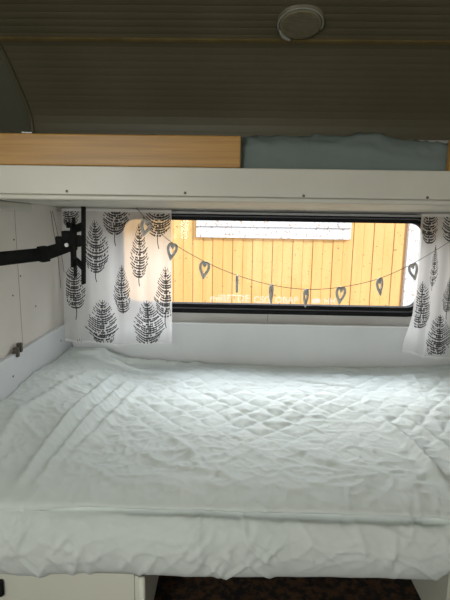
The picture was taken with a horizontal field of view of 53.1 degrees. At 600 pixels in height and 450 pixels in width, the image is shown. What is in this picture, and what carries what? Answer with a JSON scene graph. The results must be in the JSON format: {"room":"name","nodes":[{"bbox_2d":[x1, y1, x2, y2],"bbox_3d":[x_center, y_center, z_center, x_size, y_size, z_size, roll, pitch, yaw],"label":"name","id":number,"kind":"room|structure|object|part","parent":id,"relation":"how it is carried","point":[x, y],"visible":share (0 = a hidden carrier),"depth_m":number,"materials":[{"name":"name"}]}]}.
{"room":"camper van interior","nodes":[
{"label":"camper van interior","id":0,"kind":"room"},
{"bbox_2d":[0,51,30,132],"bbox_3d":[-0.776,-0.450,0.026,0.030,0.746,3.370,1,10,1],"label":"wall","id":1,"kind":"structure","parent":0,"point":[14,117],"depth_m":1.53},
{"bbox_2d":[0,43,34,132],"bbox_3d":[-0.728,-0.723,1.425,0.012,0.415,0.528,1,10,1],"label":"trim","id":2,"kind":"structure","parent":1,"relation":"attached to","point":[1,47],"depth_m":1.58,"materials":[{"name":"plastic"}]},
{"bbox_2d":[0,204,65,359],"bbox_3d":[-0.732,0.399,0.169,0.146,0.974,3.370,1,10,1],"label":"wall","id":3,"kind":"structure","parent":0,"point":[41,297],"depth_m":1.45,"materials":[{"name":"white plastic"}]},
{"bbox_2d":[0,200,31,210],"bbox_3d":[-0.618,-0.243,1.128,0.026,0.024,0.560,1,10,1],"label":"batten","id":4,"kind":"object","parent":3,"relation":"attached to","point":[4,205],"visible":1,"depth_m":1.29,"materials":[{"name":"white paint"}]},
{"bbox_2d":[14,210,22,343],"bbox_3d":[-0.640,0.244,1.121,0.001,0.965,0.604,1,10,1],"label":"trim","id":5,"kind":"structure","parent":3,"relation":"attached to","point":[14,210],"depth_m":1.38,"materials":[{"name":"white plastic"}]},
{"bbox_2d":[0,323,71,400],"bbox_3d":[-0.627,0.399,1.373,0.021,0.536,0.910,1,10,1],"label":"board","id":6,"kind":"object","parent":3,"relation":"attached to","point":[15,368],"visible":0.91,"depth_m":1.42,"materials":[{"name":"white plastic"}]},
{"bbox_2d":[0,206,85,283],"bbox_3d":[-0.525,-0.134,1.171,0.308,0.217,0.196,-3,10,-21],"label":"tv bracket","id":7,"kind":"object","parent":3,"relation":"attached to","point":[69,241],"visible":1,"depth_m":1.18,"materials":[{"name":"black metal"}]},
{"bbox_3d":[-0.544,-0.108,1.144,0.020,0.043,0.176,8,12,37],"label":"arm","id":8,"kind":"part","parent":7,"relation":"part of","materials":[{"name":"black plastic"}]},
{"bbox_3d":[-0.457,-0.134,1.219,0.066,0.050,0.026,-1,10,-13],"label":"arm","id":9,"kind":"part","parent":7,"relation":"part of","materials":[{"name":"black plastic"}]},
{"bbox_3d":[-0.407,-0.147,1.197,0.023,0.117,0.044,-3,10,-20],"label":"plate","id":10,"kind":"part","parent":7,"relation":"part of","materials":[{"name":"black plastic"}]},
{"bbox_2d":[0,0,449,139],"bbox_3d":[0.165,-0.535,-0.006,1.850,0.541,3.413,1,10,1],"label":"ceiling","id":11,"kind":"structure","parent":0,"point":[400,91],"depth_m":1.51,"materials":[{"name":"plastic"}]},
{"bbox_2d":[0,36,449,44],"bbox_3d":[0.194,-0.810,1.408,1.850,0.010,0.013,1,10,1],"label":"trim","id":12,"kind":"structure","parent":11,"relation":"attached to","point":[2,38],"depth_m":1.41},
{"bbox_2d":[277,4,323,40],"bbox_3d":[0.224,-0.820,1.337,0.139,0.061,0.112,1,10,1],"label":"ceiling light","id":13,"kind":"object","parent":11,"relation":"attached to","point":[300,21],"visible":1,"depth_m":1.32,"materials":[{"name":"plastic"}]},
{"bbox_2d":[66,140,449,346],"bbox_3d":[0.186,0.021,1.813,1.910,1.280,0.035,1,10,1],"label":"wall","id":14,"kind":"structure","parent":0,"point":[187,317],"depth_m":1.80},
{"bbox_2d":[0,131,449,212],"bbox_3d":[0.182,-0.310,1.259,1.848,0.120,0.941,1,10,1],"label":"bunk bed","id":15,"kind":"object","parent":14,"relation":"attached to","point":[59,170],"visible":0.99,"depth_m":0.81,"materials":[{"name":"white paint"}]},
{"bbox_3d":[-0.361,-0.273,0.816,0.778,0.055,0.015,1,10,1],"label":"guard rail","id":16,"kind":"part","parent":15,"relation":"part of","materials":[{"name":"brown wood"}]},
{"bbox_2d":[7,131,447,170],"bbox_3d":[0.183,-0.336,1.266,1.838,0.101,0.912,1,10,1],"label":"mattress","id":17,"kind":"object","parent":15,"relation":"on","point":[360,150],"visible":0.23,"depth_m":0.82,"materials":[{"name":"grey fabric"}]},
{"bbox_2d":[137,209,449,306],"bbox_3d":[0.300,-0.144,1.606,1.232,0.346,0.045,1,10,1],"label":"garland","id":18,"kind":"object","parent":15,"relation":"hanging from","point":[379,280],"visible":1,"depth_m":1.61},
{"bbox_3d":[0.748,-0.252,0.797,0.699,0.055,0.015,1,10,1],"label":"guard rail","id":19,"kind":"part","parent":15,"relation":"part of","materials":[{"name":"brown wood"}]},
{"bbox_2d":[57,209,421,316],"bbox_3d":[0.245,-0.136,1.737,1.733,0.400,0.132,1,10,1],"label":"window","id":20,"kind":"structure","parent":14,"relation":"in","point":[177,307],"depth_m":1.78,"materials":[{"name":"black plastic"}]},
{"bbox_2d":[62,208,171,346],"bbox_3d":[-0.400,-0.077,1.664,0.407,0.508,0.026,1,10,1],"label":"curtain","id":21,"kind":"object","parent":20,"relation":"hanging from","point":[125,299],"visible":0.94,"depth_m":1.67,"materials":[{"name":"white fabric"}]},
{"bbox_3d":[0.247,-0.320,1.679,1.733,0.008,0.078,1,10,1],"label":"curtain rail","id":22,"kind":"part","parent":20,"relation":"part of","materials":[{"name":"metal"}]},
{"bbox_3d":[0.183,-0.145,1.787,1.182,0.332,0.001,1,10,1],"label":"glass","id":23,"kind":"part","parent":20,"relation":"part of","materials":[{"name":"clear glass"}]},
{"bbox_2d":[402,214,449,359],"bbox_3d":[0.878,-0.038,1.644,0.413,0.538,0.026,1,10,1],"label":"curtain","id":24,"kind":"object","parent":20,"relation":"hanging from","point":[428,332],"visible":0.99,"depth_m":1.65,"materials":[{"name":"white fabric"}]},
{"bbox_2d":[73,321,449,367],"bbox_3d":[0.246,0.347,1.828,1.717,0.514,0.040,1,10,1],"label":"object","id":25,"kind":"structure","parent":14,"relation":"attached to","point":[271,344],"depth_m":1.78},
{"bbox_2d":[154,575,420,599],"bbox_3d":[0.142,0.915,0.238,1.910,0.040,3.430,1,10,1],"label":"floor","id":26,"kind":"structure","parent":0,"point":[168,587],"depth_m":1.15,"materials":[{"name":"brown carpet"}]},
{"bbox_2d":[0,572,158,599],"bbox_3d":[-0.393,0.598,1.411,0.462,0.174,0.897,1,10,1],"label":"base cabinet","id":27,"kind":"object","parent":26,"relation":"on","point":[100,585],"visible":0.65,"depth_m":0.97,"materials":[{"name":"laminate"}]},
{"bbox_3d":[-0.179,0.675,0.973,0.015,0.174,0.015,1,10,1],"label":"corner post","id":28,"kind":"part","parent":27,"relation":"part of","materials":[{"name":"laminate"}]},
{"bbox_3d":[-0.177,0.602,1.412,0.018,0.173,0.887,1,10,1],"label":"panel","id":29,"kind":"part","parent":27,"relation":"part of","materials":[{"name":"laminate"}]},
{"bbox_2d":[411,573,449,599],"bbox_3d":[0.794,0.617,1.413,0.594,0.173,0.852,1,10,1],"label":"base cabinet","id":30,"kind":"object","parent":26,"relation":"on","point":[439,589],"visible":0.1,"depth_m":1.05,"materials":[{"name":"laminate"}]},
{"bbox_3d":[0.235,0.511,1.421,1.715,0.013,0.780,1,10,1],"label":"platform","id":31,"kind":"object","parent":30,"relation":"on","visible":0},
{"bbox_2d":[0,347,449,580],"bbox_3d":[0.235,0.386,1.338,1.713,0.254,0.946,1,10,1],"label":"mattress","id":32,"kind":"object","parent":31,"relation":"on","point":[111,462],"visible":1,"depth_m":1.01,"materials":[{"name":"white fabric"}]},
{"label":"outside","id":33,"kind":"structure","parent":0,"visible":0},
{"bbox_3d":[1.135,0.219,8.078,30.000,0.050,12.100,1,10,1],"label":"ground","id":34,"kind":"structure","parent":33,"visible":0},
{"bbox_2d":[172,220,419,305],"bbox_3d":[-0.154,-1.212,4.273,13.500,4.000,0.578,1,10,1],"label":"house","id":35,"kind":"structure","parent":34,"relation":"on","point":[255,258],"depth_m":4.16,"materials":[{"name":"yellow wood"}]},
{"bbox_3d":[0.452,-1.363,3.982,1.173,1.386,0.014,1,10,1],"label":"pane","id":36,"kind":"part","parent":35,"relation":"part of","materials":[{"name":"white glass"}]},
{"bbox_3d":[0.451,-1.361,3.966,1.405,1.625,0.047,1,10,1],"label":"window trim","id":37,"kind":"part","parent":35,"relation":"part of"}
]}

